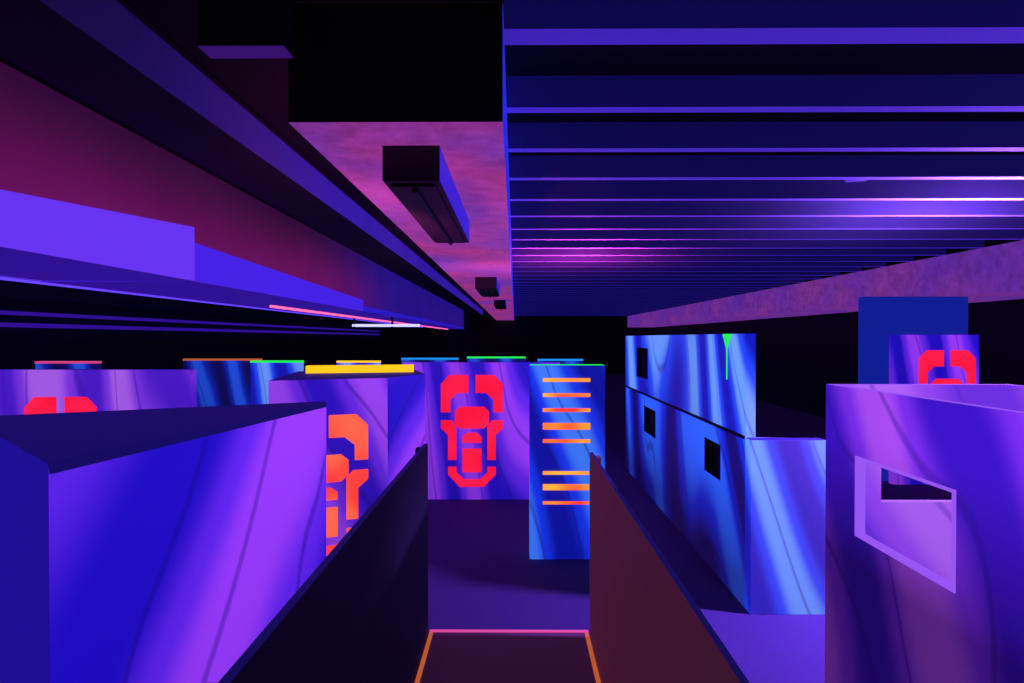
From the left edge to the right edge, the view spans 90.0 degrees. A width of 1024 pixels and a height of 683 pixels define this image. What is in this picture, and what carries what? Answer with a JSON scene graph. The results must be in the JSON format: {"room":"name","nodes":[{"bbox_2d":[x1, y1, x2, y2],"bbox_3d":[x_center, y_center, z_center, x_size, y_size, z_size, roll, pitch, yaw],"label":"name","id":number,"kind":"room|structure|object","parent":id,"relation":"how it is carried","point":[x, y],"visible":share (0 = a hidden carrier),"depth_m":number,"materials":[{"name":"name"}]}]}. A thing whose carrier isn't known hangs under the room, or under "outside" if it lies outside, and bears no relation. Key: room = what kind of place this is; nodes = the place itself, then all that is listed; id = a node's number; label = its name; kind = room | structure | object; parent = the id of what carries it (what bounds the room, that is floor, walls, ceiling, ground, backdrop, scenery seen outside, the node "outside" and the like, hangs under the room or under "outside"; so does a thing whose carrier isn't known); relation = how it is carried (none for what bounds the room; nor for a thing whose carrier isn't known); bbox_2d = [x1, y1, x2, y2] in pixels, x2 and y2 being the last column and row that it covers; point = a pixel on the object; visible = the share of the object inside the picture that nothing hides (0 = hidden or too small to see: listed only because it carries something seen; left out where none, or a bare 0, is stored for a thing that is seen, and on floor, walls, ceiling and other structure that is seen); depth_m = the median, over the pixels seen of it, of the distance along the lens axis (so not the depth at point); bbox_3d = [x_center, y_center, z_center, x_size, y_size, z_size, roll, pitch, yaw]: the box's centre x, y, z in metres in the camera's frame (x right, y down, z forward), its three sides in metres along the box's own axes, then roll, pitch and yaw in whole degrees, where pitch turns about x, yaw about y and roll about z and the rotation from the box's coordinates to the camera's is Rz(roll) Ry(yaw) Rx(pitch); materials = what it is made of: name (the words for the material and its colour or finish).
{"room":"laser tag arena","nodes":[
{"label":"laser tag arena","id":0,"kind":"room"},
{"bbox_2d":[0,297,379,370],"bbox_3d":[-6.970,0.120,11.793,0.320,3.200,28.500,0,0,0],"label":"wall","id":1,"kind":"structure","parent":0,"point":[31,330],"depth_m":9.91,"materials":[{"name":"black"}]},
{"bbox_2d":[0,61,463,329],"bbox_3d":[-4.455,-0.903,11.771,4.950,1.166,28.500,0,0,0],"label":"wall","id":2,"kind":"structure","parent":0,"point":[93,211],"depth_m":3.89,"materials":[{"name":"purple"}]},
{"bbox_2d":[0,0,482,314],"bbox_3d":[-1.415,-1.330,11.750,1.230,0.300,28.500,0,0,0],"label":"ceiling beam","id":3,"kind":"structure","parent":0,"point":[105,54],"depth_m":2.47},
{"bbox_2d":[0,0,513,309],"bbox_3d":[0.070,-1.555,11.739,14.000,0.150,28.500,0,0,0],"label":"ceiling","id":4,"kind":"structure","parent":0,"point":[261,84],"depth_m":2.81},
{"bbox_2d":[288,2,513,319],"bbox_3d":[-0.416,-1.143,14.065,0.900,0.705,23.860,0,0,0],"label":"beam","id":5,"kind":"structure","parent":4,"relation":"attached to","point":[407,101],"depth_m":2.14,"materials":[{"name":"concrete"}]},
{"bbox_2d":[627,240,1023,326],"bbox_3d":[6.420,-1.050,11.705,1.300,0.860,28.500,0,0,0],"label":"wall","id":6,"kind":"structure","parent":4,"relation":"attached to","point":[995,271],"depth_m":8.01,"materials":[{"name":"purple"}]},
{"bbox_2d":[377,310,652,372],"bbox_3d":[0.155,0.022,26.100,14.000,3.200,0.200,0,0,0],"label":"wall","id":7,"kind":"structure","parent":0,"point":[592,339],"depth_m":26.00,"materials":[{"name":"black"}]},
{"bbox_2d":[428,373,951,682],"bbox_3d":[0.070,1.770,11.762,14.000,0.100,28.500,0,0,0],"label":"floor","id":8,"kind":"structure","parent":0,"point":[482,575],"depth_m":3.90,"materials":[{"name":"carpet"}]},
{"bbox_2d":[35,361,101,368],"bbox_3d":[-6.133,1.012,7.084,0.850,1.480,0.100,0,0,0],"label":"panel","id":9,"kind":"object","parent":8,"relation":"on","point":[38,364],"visible":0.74,"depth_m":7.04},
{"bbox_2d":[0,369,196,415],"bbox_3d":[-4.306,1.017,4.909,2.530,1.500,0.088,0,0,0],"label":"partition wall","id":10,"kind":"structure","parent":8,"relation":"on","point":[22,391],"depth_m":4.87,"materials":[{"name":"purple stone"}]},
{"bbox_2d":[0,401,325,682],"bbox_3d":[-1.476,1.036,1.821,1.203,1.502,1.192,0,0,0],"label":"partition wall","id":11,"kind":"structure","parent":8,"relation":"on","point":[140,545],"depth_m":1.56,"materials":[{"name":"purple paint"}]},
{"bbox_2d":[183,359,261,406],"bbox_3d":[-4.899,1.016,8.676,1.300,1.450,0.100,0,0,0],"label":"panel","id":12,"kind":"object","parent":8,"relation":"on","point":[220,382],"visible":0.52,"depth_m":8.63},
{"bbox_2d":[250,360,303,404],"bbox_3d":[-3.653,1.021,7.969,0.800,1.450,0.100,0,0,0],"label":"panel","id":13,"kind":"object","parent":8,"relation":"on","point":[261,371],"visible":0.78,"depth_m":7.93,"materials":[{"name":"blue stone"}]},
{"bbox_2d":[218,444,427,682],"bbox_3d":[-0.547,1.209,0.936,0.065,1.170,4.250,0,0,0],"label":"wall","id":14,"kind":"structure","parent":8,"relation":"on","point":[361,616],"depth_m":1.78,"materials":[{"name":"black"}]},
{"bbox_2d":[268,364,424,556],"bbox_3d":[-1.429,0.998,4.670,1.244,1.540,1.128,0,0,-15],"label":"panel","id":15,"kind":"object","parent":8,"relation":"on","point":[375,414],"visible":0.46,"depth_m":4.20,"materials":[{"name":"purple stone"}]},
{"bbox_2d":[336,361,380,364],"bbox_3d":[-2.501,1.028,8.362,0.700,1.430,0.100,0,0,0],"label":"panel","id":16,"kind":"object","parent":8,"relation":"on","point":[337,362],"visible":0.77,"depth_m":8.32,"materials":[{"name":"blue stone"}]},
{"bbox_2d":[401,358,458,363],"bbox_3d":[-1.446,1.013,9.056,1.000,1.450,0.100,0,0,0],"label":"panel","id":17,"kind":"object","parent":8,"relation":"on","point":[402,359],"visible":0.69,"depth_m":9.01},
{"bbox_2d":[403,362,559,499],"bbox_3d":[-0.341,0.995,5.825,1.750,1.530,0.268,0,0,0],"label":"panel","id":18,"kind":"object","parent":8,"relation":"on","point":[477,413],"visible":0.77,"depth_m":5.70,"materials":[{"name":"purple stone"}]},
{"bbox_2d":[467,357,525,361],"bbox_3d":[-0.293,1.009,9.649,1.100,1.450,0.100,0,0,0],"label":"panel","id":19,"kind":"object","parent":8,"relation":"on","point":[469,359],"visible":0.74,"depth_m":9.60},
{"bbox_2d":[415,629,600,682],"bbox_3d":[-0.032,1.785,0.972,0.965,0.016,4.320,0,0,0],"label":"ramp","id":20,"kind":"object","parent":8,"relation":"on","point":[449,655],"visible":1,"depth_m":2.87,"materials":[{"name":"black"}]},
{"bbox_2d":[538,359,582,363],"bbox_3d":[0.854,1.024,9.042,0.800,1.430,0.100,0,0,0],"label":"panel","id":21,"kind":"object","parent":8,"relation":"on","point":[562,361],"visible":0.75,"depth_m":9.00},
{"bbox_2d":[529,364,604,558],"bbox_3d":[0.450,0.981,4.225,0.610,1.580,0.158,0,0,0],"label":"striped panel","id":22,"kind":"object","parent":8,"relation":"on","point":[567,401],"depth_m":4.15,"materials":[{"name":"paint"}]},
{"bbox_2d":[590,452,749,682],"bbox_3d":[0.480,1.235,0.931,0.060,1.123,4.256,0,0,0],"label":"wall","id":23,"kind":"structure","parent":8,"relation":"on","point":[646,626],"depth_m":1.89,"materials":[{"name":"red"}]},
{"bbox_2d":[625,334,825,614],"bbox_3d":[1.804,0.848,5.610,0.498,1.833,4.569,0,0,0],"label":"wall","id":24,"kind":"structure","parent":8,"relation":"on","point":[752,507],"depth_m":3.66,"materials":[{"name":"paint"}]},
{"bbox_2d":[825,384,1023,682],"bbox_3d":[2.038,1.006,1.495,0.922,1.567,2.200,0,0,0],"label":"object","id":25,"kind":"object","parent":8,"relation":"on","point":[917,591],"visible":1,"depth_m":2.06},
{"bbox_2d":[888,335,978,484],"bbox_3d":[5.197,0.837,6.311,1.040,1.840,0.088,0,0,0],"label":"panel","id":26,"kind":"object","parent":8,"relation":"on","point":[913,359],"visible":0.34,"depth_m":6.27,"materials":[{"name":"purple stone"}]},
{"bbox_2d":[504,0,1023,315],"bbox_3d":[2.900,-1.330,11.724,5.740,0.300,28.500,0,0,0],"label":"ceiling joists","id":27,"kind":"object","parent":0,"point":[663,154],"depth_m":2.97,"materials":[{"name":"metal"}]},
{"bbox_2d":[653,299,1023,417],"bbox_3d":[7.170,0.120,11.709,0.200,3.200,28.500,0,0,0],"label":"wall","id":28,"kind":"structure","parent":0,"point":[797,356],"depth_m":11.70,"materials":[{"name":"black"}]},
{"bbox_2d":[858,297,967,480],"bbox_3d":[5.064,0.595,6.574,1.310,2.320,0.300,0,0,0],"label":"wall","id":29,"kind":"structure","parent":0,"point":[879,318],"depth_m":6.42,"materials":[{"name":"blue"}]}
]}

